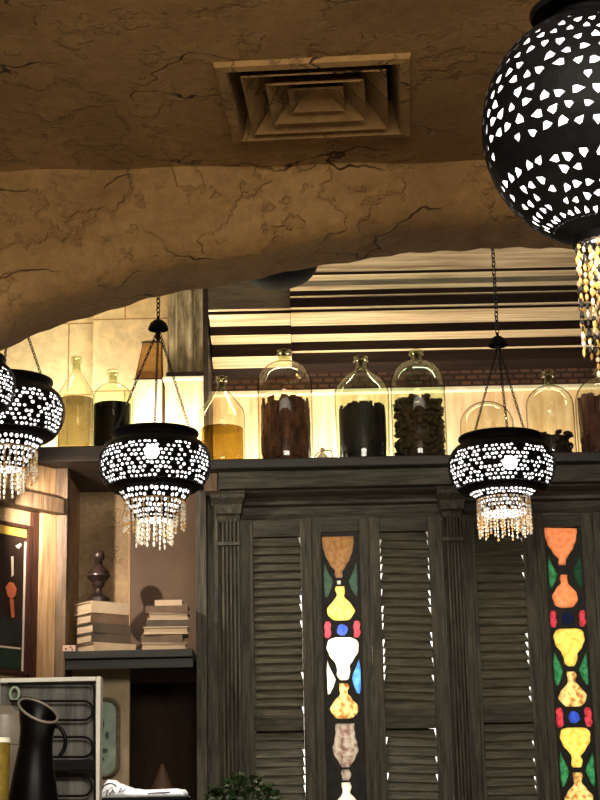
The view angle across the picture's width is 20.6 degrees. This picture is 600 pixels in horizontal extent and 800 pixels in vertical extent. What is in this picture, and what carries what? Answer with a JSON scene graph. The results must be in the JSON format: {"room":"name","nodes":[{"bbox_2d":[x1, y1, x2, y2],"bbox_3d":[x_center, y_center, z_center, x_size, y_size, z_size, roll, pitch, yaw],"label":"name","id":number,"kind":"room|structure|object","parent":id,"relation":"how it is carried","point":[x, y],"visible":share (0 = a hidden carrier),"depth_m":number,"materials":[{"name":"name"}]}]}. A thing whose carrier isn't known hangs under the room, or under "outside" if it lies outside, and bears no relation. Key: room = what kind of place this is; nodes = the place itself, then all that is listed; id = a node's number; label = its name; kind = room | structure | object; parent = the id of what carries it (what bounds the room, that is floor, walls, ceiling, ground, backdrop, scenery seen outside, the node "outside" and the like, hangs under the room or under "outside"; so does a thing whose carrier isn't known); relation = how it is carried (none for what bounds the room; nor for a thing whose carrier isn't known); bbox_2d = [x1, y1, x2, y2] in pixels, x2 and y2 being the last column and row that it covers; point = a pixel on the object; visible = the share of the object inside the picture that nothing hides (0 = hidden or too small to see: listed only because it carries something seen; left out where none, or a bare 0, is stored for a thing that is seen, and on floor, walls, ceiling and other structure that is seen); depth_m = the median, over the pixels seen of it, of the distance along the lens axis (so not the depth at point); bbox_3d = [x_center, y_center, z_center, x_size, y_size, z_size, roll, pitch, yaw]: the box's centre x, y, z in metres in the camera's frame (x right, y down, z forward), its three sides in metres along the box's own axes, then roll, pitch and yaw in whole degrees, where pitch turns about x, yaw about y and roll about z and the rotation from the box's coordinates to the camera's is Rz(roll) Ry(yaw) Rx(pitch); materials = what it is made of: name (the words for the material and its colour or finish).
{"room":"restaurant","nodes":[
{"label":"restaurant","id":0,"kind":"room"},
{"bbox_2d":[0,471,30,678],"bbox_3d":[-2.104,1.509,6.437,0.080,3.028,3.000,-12,-19,35],"label":"wall","id":1,"kind":"structure","parent":0,"point":[6,514],"depth_m":7.71,"materials":[{"name":"beige paint"}]},
{"bbox_2d":[0,520,32,675],"bbox_3d":[-1.437,0.873,7.442,0.034,0.695,0.588,-12,-19,35],"label":"picture","id":2,"kind":"object","parent":1,"relation":"attached to","point":[16,539],"visible":1,"depth_m":7.59,"materials":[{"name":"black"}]},
{"bbox_2d":[0,486,63,514],"bbox_3d":[-1.912,0.270,6.923,0.089,0.072,2.498,-12,-19,35],"label":"trim","id":3,"kind":"structure","parent":1,"relation":"attached to","point":[30,501],"depth_m":7.71,"materials":[{"name":"brown wood"}]},
{"bbox_2d":[27,512,39,677],"bbox_3d":[-1.225,1.882,7.442,0.024,2.796,0.040,-12,-19,35],"label":"trim","id":4,"kind":"structure","parent":1,"relation":"attached to","point":[34,516],"depth_m":7.70,"materials":[{"name":"red wood"}]},
{"bbox_2d":[25,463,55,496],"bbox_3d":[-1.236,0.391,7.869,0.029,0.156,0.172,-12,-19,35],"label":"trim","id":5,"kind":"structure","parent":1,"relation":"attached to","point":[46,481],"depth_m":7.87,"materials":[{"name":"brown wood"}]},
{"bbox_2d":[36,513,56,677],"bbox_3d":[-1.177,1.895,7.492,0.039,2.796,0.098,-12,-19,35],"label":"trim","id":6,"kind":"structure","parent":1,"relation":"attached to","point":[46,570],"depth_m":7.74,"materials":[{"name":"brown wood"}]},
{"bbox_2d":[0,316,92,446],"bbox_3d":[-2.322,1.385,8.495,2.499,4.350,0.100,-1,-15,0],"label":"wall niche","id":7,"kind":"object","parent":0,"point":[55,349],"depth_m":8.88,"materials":[{"name":"beige stone"}]},
{"bbox_2d":[67,478,79,676],"bbox_3d":[-1.126,1.874,7.865,0.044,3.029,0.488,-1,-15,0],"label":"wall","id":8,"kind":"structure","parent":0,"point":[73,587],"depth_m":8.20,"materials":[{"name":"beige paint"}]},
{"bbox_2d":[54,468,69,676],"bbox_3d":[-1.117,1.799,7.590,0.064,3.029,0.080,-1,-15,0],"label":"trim","id":9,"kind":"structure","parent":8,"relation":"attached to","point":[62,486],"depth_m":7.82,"materials":[{"name":"brown wood"}]},
{"bbox_2d":[71,670,130,786],"bbox_3d":[-0.934,2.300,7.650,0.280,2.086,0.040,-1,-15,0],"label":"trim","id":10,"kind":"structure","parent":8,"relation":"attached to","point":[116,683],"depth_m":7.87,"materials":[{"name":"grey wood"}]},
{"bbox_2d":[102,697,120,778],"bbox_3d":[-0.943,1.598,7.805,0.184,0.376,0.025,-1,-15,0],"label":"plate","id":11,"kind":"object","parent":8,"relation":"attached to","point":[110,737],"visible":0.5,"depth_m":7.81,"materials":[{"name":"green ceramic"}]},
{"bbox_2d":[92,295,167,423],"bbox_3d":[-0.742,-0.107,8.858,0.722,1.345,0.160,-1,-15,0],"label":"wall","id":12,"kind":"structure","parent":0,"point":[118,334],"depth_m":8.83,"materials":[{"name":"beige stone"}]},
{"bbox_2d":[78,490,203,603],"bbox_3d":[-0.789,1.937,8.125,0.715,3.029,0.050,-1,-15,0],"label":"wall","id":13,"kind":"structure","parent":0,"point":[101,522],"depth_m":8.43,"materials":[{"name":"beige paint"}]},
{"bbox_2d":[28,446,203,491],"bbox_3d":[-0.893,0.357,8.225,0.810,0.075,0.818,-1,-15,0],"label":"shelf","id":14,"kind":"object","parent":13,"relation":"attached to","point":[82,461],"visible":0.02,"depth_m":7.85,"materials":[{"name":"brown wood"}]},
{"bbox_2d":[59,357,95,402],"bbox_3d":[-1.122,0.047,8.259,0.195,0.549,0.195,-1,-15,0],"label":"glass bottle","id":15,"kind":"object","parent":14,"relation":"on","point":[73,357],"visible":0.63,"depth_m":8.29,"materials":[{"name":"clear glass"}]},
{"bbox_2d":[57,395,93,446],"bbox_3d":[-1.119,0.153,8.231,0.177,0.318,0.177,-1,-15,0],"label":"liquid","id":16,"kind":"object","parent":15,"relation":"in","point":[78,426],"visible":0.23,"depth_m":8.17,"materials":[{"name":"yellow liquid"}]},
{"bbox_2d":[91,369,132,445],"bbox_3d":[-0.917,0.056,8.069,0.200,0.424,0.200,-1,-15,0],"label":"glass bottle","id":17,"kind":"object","parent":14,"relation":"on","point":[117,369],"visible":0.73,"depth_m":8.06,"materials":[{"name":"glass"}]},
{"bbox_2d":[93,400,130,445],"bbox_3d":[-0.915,0.140,8.047,0.182,0.238,0.182,-1,-15,0],"label":"liquid","id":18,"kind":"object","parent":17,"relation":"in","point":[107,413],"visible":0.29,"depth_m":7.98,"materials":[{"name":"black liquid"}]},
{"bbox_2d":[133,379,164,423],"bbox_3d":[-0.773,0.146,8.479,0.142,0.460,0.240,-1,-15,0],"label":"block","id":19,"kind":"object","parent":14,"relation":"on","point":[144,391],"visible":0.42,"depth_m":8.40,"materials":[{"name":"stone"}]},
{"bbox_2d":[163,376,203,440],"bbox_3d":[-0.589,0.140,8.485,0.213,0.466,0.290,-1,-15,0],"label":"plinth","id":20,"kind":"object","parent":14,"relation":"on","point":[190,388],"visible":0.43,"depth_m":8.39,"materials":[{"name":"beige paint"}]},
{"bbox_2d":[127,511,130,624],"bbox_3d":[-0.853,1.445,8.214,0.015,2.028,0.034,-1,-15,0],"label":"trim","id":21,"kind":"structure","parent":13,"relation":"attached to","point":[129,534],"depth_m":8.35,"materials":[{"name":"brown wood"}]},
{"bbox_2d":[64,649,195,670],"bbox_3d":[-0.796,1.278,7.948,0.598,0.085,0.564,-1,-15,0],"label":"shelf","id":22,"kind":"object","parent":13,"relation":"attached to","point":[151,659],"visible":0.91,"depth_m":7.70,"materials":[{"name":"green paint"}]},
{"bbox_2d":[63,645,76,651],"bbox_3d":[-1.080,1.168,7.741,0.060,0.030,0.057,-1,-15,0],"label":"box","id":23,"kind":"object","parent":22,"relation":"on","point":[65,647],"visible":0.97,"depth_m":7.71,"materials":[{"name":"beige cardboard"}]},
{"bbox_2d":[76,642,135,650],"bbox_3d":[-0.926,1.191,7.867,0.230,0.045,0.170,10,-19,-36],"label":"book","id":24,"kind":"object","parent":22,"relation":"on","point":[93,646],"visible":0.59,"depth_m":7.80,"materials":[{"name":"beige paper"}]},
{"bbox_2d":[75,633,130,644],"bbox_3d":[-0.941,1.147,7.878,0.215,0.044,0.155,10,-19,-37],"label":"book","id":25,"kind":"object","parent":24,"relation":"on","point":[89,637],"visible":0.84,"depth_m":7.82,"materials":[{"name":"grey paper"}]},
{"bbox_2d":[75,622,130,635],"bbox_3d":[-0.942,1.103,7.891,0.215,0.046,0.155,11,-20,-39],"label":"book","id":26,"kind":"object","parent":25,"relation":"on","point":[93,627],"visible":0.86,"depth_m":7.83,"materials":[{"name":"grey paper"}]},
{"bbox_2d":[75,612,128,625],"bbox_3d":[-0.948,1.057,7.903,0.210,0.047,0.150,10,-19,-36],"label":"book","id":27,"kind":"object","parent":26,"relation":"on","point":[91,617],"visible":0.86,"depth_m":7.84,"materials":[{"name":"brown paper"}]},
{"bbox_2d":[74,601,127,615],"bbox_3d":[-0.954,1.007,7.916,0.205,0.055,0.160,10,-19,-37],"label":"book","id":28,"kind":"object","parent":27,"relation":"on","point":[89,606],"visible":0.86,"depth_m":7.86,"materials":[{"name":"beige paper"}]},
{"bbox_2d":[87,550,109,601],"bbox_3d":[-0.966,0.846,7.919,0.113,0.257,0.113,-1,-15,0],"label":"finial","id":29,"kind":"object","parent":28,"relation":"on","point":[98,574],"visible":0.98,"depth_m":7.88,"materials":[{"name":"brown wood"}]},
{"bbox_2d":[141,642,186,649],"bbox_3d":[-0.647,1.183,7.847,0.215,0.040,0.160,0,-15,-5],"label":"book","id":30,"kind":"object","parent":22,"relation":"on","point":[168,645],"visible":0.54,"depth_m":7.78,"materials":[{"name":"beige paper"}]},
{"bbox_2d":[141,634,183,642],"bbox_3d":[-0.652,1.145,7.857,0.197,0.037,0.163,-1,-15,0],"label":"book","id":31,"kind":"object","parent":30,"relation":"on","point":[161,638],"visible":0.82,"depth_m":7.78,"materials":[{"name":"brown paper"}]},
{"bbox_2d":[143,626,188,637],"bbox_3d":[-0.639,1.109,7.867,0.215,0.036,0.170,0,-15,-4],"label":"book","id":32,"kind":"object","parent":31,"relation":"on","point":[184,630],"visible":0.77,"depth_m":7.79,"materials":[{"name":"beige paper"}]},
{"bbox_2d":[146,620,187,626],"bbox_3d":[-0.635,1.076,7.875,0.195,0.031,0.160,0,-15,-5],"label":"book","id":33,"kind":"object","parent":32,"relation":"on","point":[149,623],"visible":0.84,"depth_m":7.80,"materials":[{"name":"paper"}]},
{"bbox_2d":[148,613,188,619],"bbox_3d":[-0.631,1.044,7.884,0.190,0.033,0.160,1,-15,-7],"label":"book","id":34,"kind":"object","parent":33,"relation":"on","point":[151,616],"visible":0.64,"depth_m":7.81,"materials":[{"name":"beige paper"}]},
{"bbox_2d":[145,605,189,616],"bbox_3d":[-0.631,1.011,7.893,0.200,0.033,0.160,-1,-15,0],"label":"book","id":35,"kind":"object","parent":34,"relation":"on","point":[172,608],"visible":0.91,"depth_m":7.82,"materials":[{"name":"brown paper"}]},
{"bbox_2d":[155,600,182,605],"bbox_3d":[-0.627,0.980,7.901,0.134,0.029,0.124,-1,-15,0],"label":"book","id":36,"kind":"object","parent":35,"relation":"on","point":[157,602],"visible":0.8,"depth_m":7.84,"materials":[{"name":"beige paper"}]},
{"bbox_2d":[133,340,164,387],"bbox_3d":[-0.780,-0.189,8.549,0.147,0.223,0.168,-1,-15,0],"label":"shade","id":37,"kind":"object","parent":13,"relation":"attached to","point":[148,372],"visible":0.66,"depth_m":8.49,"materials":[{"name":"brown fabric"}]},
{"bbox_2d":[130,682,196,799],"bbox_3d":[-0.649,2.398,7.958,0.351,2.046,0.029,-1,-15,0],"label":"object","id":38,"kind":"structure","parent":13,"relation":"attached to","point":[163,716],"depth_m":8.14,"materials":[{"name":"brown wood"}]},
{"bbox_2d":[131,490,199,683],"bbox_3d":[-0.680,0.937,8.353,0.351,0.981,0.029,-1,-15,0],"label":"wall","id":39,"kind":"structure","parent":13,"relation":"attached to","point":[169,573],"depth_m":8.35,"materials":[{"name":"brown paint"}]},
{"bbox_2d":[196,491,208,799],"bbox_3d":[-0.456,1.913,7.897,0.051,2.942,0.360,-1,-15,0],"label":"trim","id":40,"kind":"structure","parent":13,"relation":"attached to","point":[201,498],"depth_m":7.91,"materials":[{"name":"grey wood"}]},
{"bbox_2d":[203,289,212,425],"bbox_3d":[-0.476,-0.210,8.573,0.026,1.306,0.439,-1,-15,0],"label":"trim","id":41,"kind":"structure","parent":13,"relation":"attached to","point":[207,345],"depth_m":8.38,"materials":[{"name":"brown wood"}]},
{"bbox_2d":[166,289,202,376],"bbox_3d":[-0.594,-0.459,8.652,0.194,0.776,0.240,-1,-15,0],"label":"wood panel","id":42,"kind":"object","parent":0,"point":[185,308],"visible":0.41,"depth_m":8.54,"materials":[{"name":"brown wood"}]},
{"bbox_2d":[0,0,539,171],"bbox_3d":[-0.042,-2.001,2.946,7.200,0.300,7.646,-1,-15,0],"label":"ceiling","id":43,"kind":"structure","parent":0,"point":[85,84],"depth_m":5.59,"materials":[{"name":"brown paint"}]},
{"bbox_2d":[0,353,15,413],"bbox_3d":[-1.227,-0.356,6.059,0.379,1.204,0.384,-1,-15,0],"label":"lantern","id":44,"kind":"object","parent":43,"relation":"hanging from","point":[7,387],"visible":1,"depth_m":5.92,"materials":[{"name":"metal"}]},
{"bbox_2d":[212,53,411,143],"bbox_3d":[0.057,-1.192,5.876,0.670,0.307,0.643,-2,-15,3],"label":"ceiling vent","id":45,"kind":"object","parent":43,"relation":"in","point":[353,96],"visible":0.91,"depth_m":5.88,"materials":[{"name":"brown paint"}]},
{"bbox_2d":[482,0,599,376],"bbox_3d":[0.576,-0.869,3.339,0.465,1.704,0.465,-1,-15,0],"label":"lantern","id":46,"kind":"object","parent":43,"relation":"hanging from","point":[541,135],"visible":1,"depth_m":3.11,"materials":[{"name":"metal"}]},
{"bbox_2d":[0,160,595,350],"bbox_3d":[-0.104,-0.509,6.498,4.741,2.126,0.412,-1,-15,0],"label":"ceiling beam","id":47,"kind":"structure","parent":0,"point":[75,244],"depth_m":6.38,"materials":[{"name":"brown paint"}]},
{"bbox_2d":[213,342,599,458],"bbox_3d":[1.557,-0.173,8.770,4.079,1.356,0.100,-1,-15,0],"label":"wall panel","id":48,"kind":"object","parent":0,"point":[548,411],"visible":0.12,"depth_m":8.66,"materials":[{"name":"beige paint"}]},
{"bbox_2d":[208,281,291,378],"bbox_3d":[-0.255,-0.520,8.531,0.409,0.701,0.559,-1,-15,0],"label":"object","id":49,"kind":"structure","parent":48,"relation":"attached to","point":[249,323],"depth_m":8.40,"materials":[{"name":"grey wood"}]},
{"bbox_2d":[204,452,599,519],"bbox_3d":[1.464,0.449,8.197,3.891,0.241,0.678,-1,-15,0],"label":"cornice","id":50,"kind":"structure","parent":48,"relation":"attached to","point":[363,486],"depth_m":7.96,"materials":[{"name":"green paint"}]},
{"bbox_2d":[199,375,245,458],"bbox_3d":[-0.385,0.110,8.155,0.227,0.466,0.227,-1,-15,0],"label":"glass bottle","id":51,"kind":"object","parent":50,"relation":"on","point":[220,375],"visible":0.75,"depth_m":8.14,"materials":[{"name":"clear glass"}]},
{"bbox_2d":[201,424,242,459],"bbox_3d":[-0.383,0.236,8.121,0.207,0.193,0.207,-1,-15,0],"label":"liquid","id":52,"kind":"object","parent":51,"relation":"in","point":[223,441],"visible":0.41,"depth_m":8.04,"materials":[{"name":"orange liquid"}]},
{"bbox_2d":[257,351,313,458],"bbox_3d":[-0.074,0.040,8.172,0.272,0.597,0.272,-1,-15,0],"label":"glass bottle","id":53,"kind":"object","parent":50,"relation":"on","point":[276,351],"depth_m":8.05,"materials":[{"name":"clear glass"}]},
{"bbox_2d":[314,447,332,456],"bbox_3d":[0.111,0.262,7.987,0.071,0.065,0.070,13,-21,-42],"label":"fitting","id":54,"kind":"object","parent":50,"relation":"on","point":[322,454],"visible":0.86,"depth_m":7.98,"materials":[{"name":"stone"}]},
{"bbox_2d":[334,355,389,456],"bbox_3d":[0.308,0.053,8.167,0.272,0.555,0.272,-1,-15,0],"label":"glass bottle","id":55,"kind":"object","parent":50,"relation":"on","point":[357,355],"depth_m":8.05,"materials":[{"name":"clear glass"}]},
{"bbox_2d":[390,349,447,454],"bbox_3d":[0.586,0.033,8.171,0.272,0.582,0.272,-1,-15,0],"label":"glass bottle","id":56,"kind":"object","parent":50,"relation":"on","point":[411,349],"visible":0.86,"depth_m":8.16,"materials":[{"name":"clear glass"}]},
{"bbox_2d":[392,393,445,455],"bbox_3d":[0.588,0.148,8.139,0.254,0.333,0.255,-14,-19,38],"label":"walnuts","id":57,"kind":"object","parent":56,"relation":"in","point":[419,427],"visible":0.95,"depth_m":8.06,"materials":[{"name":"brown food"}]},
{"bbox_2d":[460,401,513,434],"bbox_3d":[0.922,0.159,8.135,0.271,0.309,0.271,-1,-15,0],"label":"glass dome","id":58,"kind":"object","parent":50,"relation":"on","point":[481,401],"visible":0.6,"depth_m":8.12,"materials":[{"name":"clear glass"}]},
{"bbox_2d":[526,370,576,451],"bbox_3d":[1.237,0.081,8.154,0.237,0.456,0.237,-1,-15,0],"label":"glass bottle","id":59,"kind":"object","parent":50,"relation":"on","point":[547,370],"visible":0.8,"depth_m":8.14,"materials":[{"name":"clear glass"}]},
{"bbox_2d":[541,429,573,451],"bbox_3d":[1.240,0.226,8.115,0.222,0.143,0.222,-1,-15,0],"label":"chips","id":60,"kind":"object","parent":59,"relation":"in","point":[557,442],"visible":0.52,"depth_m":8.04,"materials":[{"name":"brown plant"}]},
{"bbox_2d":[575,369,599,451],"bbox_3d":[1.499,0.073,8.155,0.271,0.461,0.271,-1,-15,0],"label":"glass bottle","id":61,"kind":"object","parent":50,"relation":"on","point":[594,369],"visible":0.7,"depth_m":8.16,"materials":[{"name":"clear glass"}]},
{"bbox_2d":[577,392,599,451],"bbox_3d":[1.501,0.135,8.140,0.244,0.321,0.240,-1,-15,0],"label":"bark","id":62,"kind":"object","parent":61,"relation":"in","point":[588,404],"visible":0.93,"depth_m":8.07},
{"bbox_2d":[212,368,599,391],"bbox_3d":[1.539,-0.136,8.692,4.017,0.106,0.029,-1,-15,0],"label":"trim","id":63,"kind":"structure","parent":48,"relation":"attached to","point":[567,375],"depth_m":8.67,"materials":[{"name":"brown brick"}]},
{"bbox_2d":[212,383,599,397],"bbox_3d":[1.540,-0.070,8.664,4.017,0.022,0.049,-1,-15,0],"label":"trim","id":64,"kind":"structure","parent":48,"relation":"attached to","point":[549,387],"depth_m":8.64,"materials":[{"name":"wood"}]},
{"bbox_2d":[290,247,599,373],"bbox_3d":[1.745,-0.530,8.331,3.588,0.503,0.929,-1,-15,0],"label":"wall","id":65,"kind":"structure","parent":48,"relation":"attached to","point":[439,304],"depth_m":8.27,"materials":[{"name":"grey wood"}]},
{"bbox_2d":[299,532,535,793],"bbox_3d":[0.030,1.442,8.985,7.200,4.400,0.100,-1,-15,0],"label":"wall","id":66,"kind":"structure","parent":0,"point":[426,532],"depth_m":8.96,"materials":[{"name":"white"}]},
{"bbox_3d":[-0.022,-1.041,8.229,7.200,0.100,2.653,-1,-15,0],"label":"ceiling","id":67,"kind":"structure","parent":0,"visible":0},
{"bbox_2d":[0,337,64,498],"bbox_3d":[-1.285,-0.363,7.304,0.501,1.639,0.506,-1,-15,0],"label":"lantern","id":68,"kind":"object","parent":67,"relation":"hanging from","point":[32,420],"visible":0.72,"depth_m":7.05,"materials":[{"name":"metal"}]},
{"bbox_2d":[98,297,210,549],"bbox_3d":[-0.647,-0.250,7.374,0.493,1.846,0.499,-1,-15,0],"label":"lantern","id":69,"kind":"object","parent":67,"relation":"hanging from","point":[154,466],"visible":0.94,"depth_m":7.08,"materials":[{"name":"metal"}]},
{"bbox_2d":[247,266,316,289],"bbox_3d":[-0.107,-0.840,7.426,0.366,0.700,0.366,-1,-15,0],"label":"pendant lamp","id":70,"kind":"object","parent":67,"relation":"hanging from","point":[289,279],"visible":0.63,"depth_m":7.30,"materials":[{"name":"black metal"}]},
{"bbox_2d":[448,249,555,541],"bbox_3d":[0.870,-0.290,7.376,0.469,1.829,0.475,-1,-15,0],"label":"lantern","id":71,"kind":"object","parent":67,"relation":"hanging from","point":[501,468],"visible":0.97,"depth_m":7.08,"materials":[{"name":"metal"}]},
{"bbox_3d":[0.047,2.245,3.330,7.200,0.100,10.600,-1,-15,0],"label":"floor","id":72,"kind":"structure","parent":0,"visible":0},
{"bbox_2d":[210,490,244,798],"bbox_3d":[-0.323,1.871,7.692,0.175,2.912,0.217,-1,-15,0],"label":"pilaster","id":73,"kind":"object","parent":72,"relation":"on","point":[228,505],"visible":0.93,"depth_m":7.93,"materials":[{"name":"grey wood"}]},
{"bbox_2d":[207,495,219,794],"bbox_3d":[-0.402,1.888,7.790,0.052,2.932,0.080,-1,-15,0],"label":"trim","id":74,"kind":"structure","parent":73,"relation":"attached to","point":[212,522],"depth_m":7.94,"materials":[{"name":"grey wood"}]},
{"bbox_2d":[239,519,316,799],"bbox_3d":[-0.095,1.915,7.770,0.351,2.739,0.052,-1,-15,0],"label":"shutter","id":75,"kind":"object","parent":73,"relation":"attached to","point":[275,572],"visible":1,"depth_m":7.94,"materials":[{"name":"grey wood"}]},
{"bbox_2d":[311,518,376,799],"bbox_3d":[0.221,1.908,7.770,0.281,2.739,0.040,-1,-15,0],"label":"stained glass panel","id":76,"kind":"object","parent":75,"relation":"attached to","point":[342,633],"visible":1,"depth_m":7.94,"materials":[{"name":"multicoloured glass"}]},
{"bbox_2d":[436,486,473,799],"bbox_3d":[0.768,1.848,7.692,0.161,2.912,0.217,-1,-15,0],"label":"pilaster","id":77,"kind":"object","parent":72,"relation":"on","point":[450,502],"visible":0.99,"depth_m":7.92,"materials":[{"name":"grey wood"}]},
{"bbox_2d":[368,516,452,799],"bbox_3d":[0.542,1.901,7.770,0.358,2.739,0.052,-1,-15,0],"label":"shutter","id":78,"kind":"object","parent":77,"relation":"attached to","point":[408,703],"visible":1,"depth_m":7.93,"materials":[{"name":"grey wood"}]},
{"bbox_2d":[461,515,483,799],"bbox_3d":[0.841,1.926,7.770,0.046,2.799,0.085,-1,-15,0],"label":"trim","id":79,"kind":"structure","parent":77,"relation":"attached to","point":[478,792],"depth_m":7.91,"materials":[{"name":"grey wood"}]},
{"bbox_2d":[470,514,550,799],"bbox_3d":[1.022,1.891,7.770,0.315,2.739,0.052,-1,-15,0],"label":"shutter","id":80,"kind":"object","parent":79,"relation":"attached to","point":[506,601],"visible":0.85,"depth_m":7.92,"materials":[{"name":"grey wood"}]},
{"bbox_2d":[591,512,599,639],"bbox_3d":[2.452,1.892,7.770,1.977,2.799,0.085,-1,-15,0],"label":"trim","id":81,"kind":"structure","parent":72,"relation":"on","point":[595,516],"depth_m":8.05,"materials":[{"name":"grey wood"}]},
{"bbox_2d":[534,513,599,799],"bbox_3d":[1.319,1.885,7.770,0.278,2.739,0.040,-1,-15,0],"label":"stained glass panel","id":82,"kind":"object","parent":81,"relation":"attached to","point":[564,542],"visible":1,"depth_m":7.94,"materials":[{"name":"multicoloured glass"}]},
{"bbox_3d":[-0.364,2.456,6.382,1.130,1.100,1.000,-1,-15,0],"label":"countertop","id":83,"kind":"structure","parent":72,"relation":"on","visible":0},
{"bbox_2d":[102,796,194,799],"bbox_3d":[-0.590,1.693,6.295,0.350,0.336,0.420,-1,-15,0],"label":"crate","id":84,"kind":"object","parent":83,"relation":"on","point":[167,797],"visible":0.75,"depth_m":6.13,"materials":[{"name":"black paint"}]},
{"bbox_2d":[102,780,187,797],"bbox_3d":[-0.597,1.482,6.293,0.344,0.069,0.275,-1,-15,0],"label":"cloth","id":85,"kind":"object","parent":84,"relation":"on","point":[111,788],"visible":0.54,"depth_m":6.17,"materials":[{"name":"white fabric"}]},
{"bbox_2d":[203,772,284,799],"bbox_3d":[-0.222,1.696,6.537,0.334,0.442,0.316,-1,-15,0],"label":"potted plant","id":86,"kind":"object","parent":83,"relation":"on","point":[215,791],"visible":1,"depth_m":6.53,"materials":[{"name":"green plant"}]},
{"bbox_3d":[-1.085,1.898,4.259,1.550,1.100,1.400,-1,-15,0],"label":"countertop","id":87,"kind":"structure","parent":72,"relation":"on","visible":0},
{"bbox_2d":[0,737,10,799],"bbox_3d":[-0.737,1.027,3.974,0.067,0.418,0.067,-1,-15,0],"label":"glass","id":88,"kind":"object","parent":87,"relation":"on","point":[4,741],"visible":1,"depth_m":3.99,"materials":[{"name":"yellow glass"}]},
{"bbox_2d":[0,705,19,789],"bbox_3d":[-0.813,1.106,4.491,0.130,0.539,0.130,-1,-15,0],"label":"jar","id":89,"kind":"object","parent":87,"relation":"on","point":[9,716],"visible":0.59,"depth_m":4.49,"materials":[{"name":"glass"}]},
{"bbox_2d":[9,696,67,799],"bbox_3d":[-0.677,1.020,4.183,0.136,0.538,0.136,-10,-17,29],"label":"jug","id":90,"kind":"object","parent":87,"relation":"on","point":[33,777],"visible":1,"depth_m":4.18,"materials":[{"name":"black ceramic"}]},
{"bbox_2d":[0,676,102,799],"bbox_3d":[-0.742,1.139,4.827,0.314,0.646,0.095,-1,-15,0],"label":"rack","id":91,"kind":"object","parent":87,"relation":"on","point":[77,702],"visible":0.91,"depth_m":4.88,"materials":[{"name":"metal"}]},
{"bbox_3d":[-0.621,2.644,7.726,0.302,1.450,0.288,-1,-15,0],"label":"ledge","id":92,"kind":"object","parent":72,"relation":"on","visible":0},
{"bbox_2d":[151,764,173,788],"bbox_3d":[-0.660,1.845,7.917,0.172,0.193,0.172,-1,-15,0],"label":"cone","id":93,"kind":"object","parent":92,"relation":"on","point":[162,780],"visible":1,"depth_m":7.89,"materials":[{"name":"brown"}]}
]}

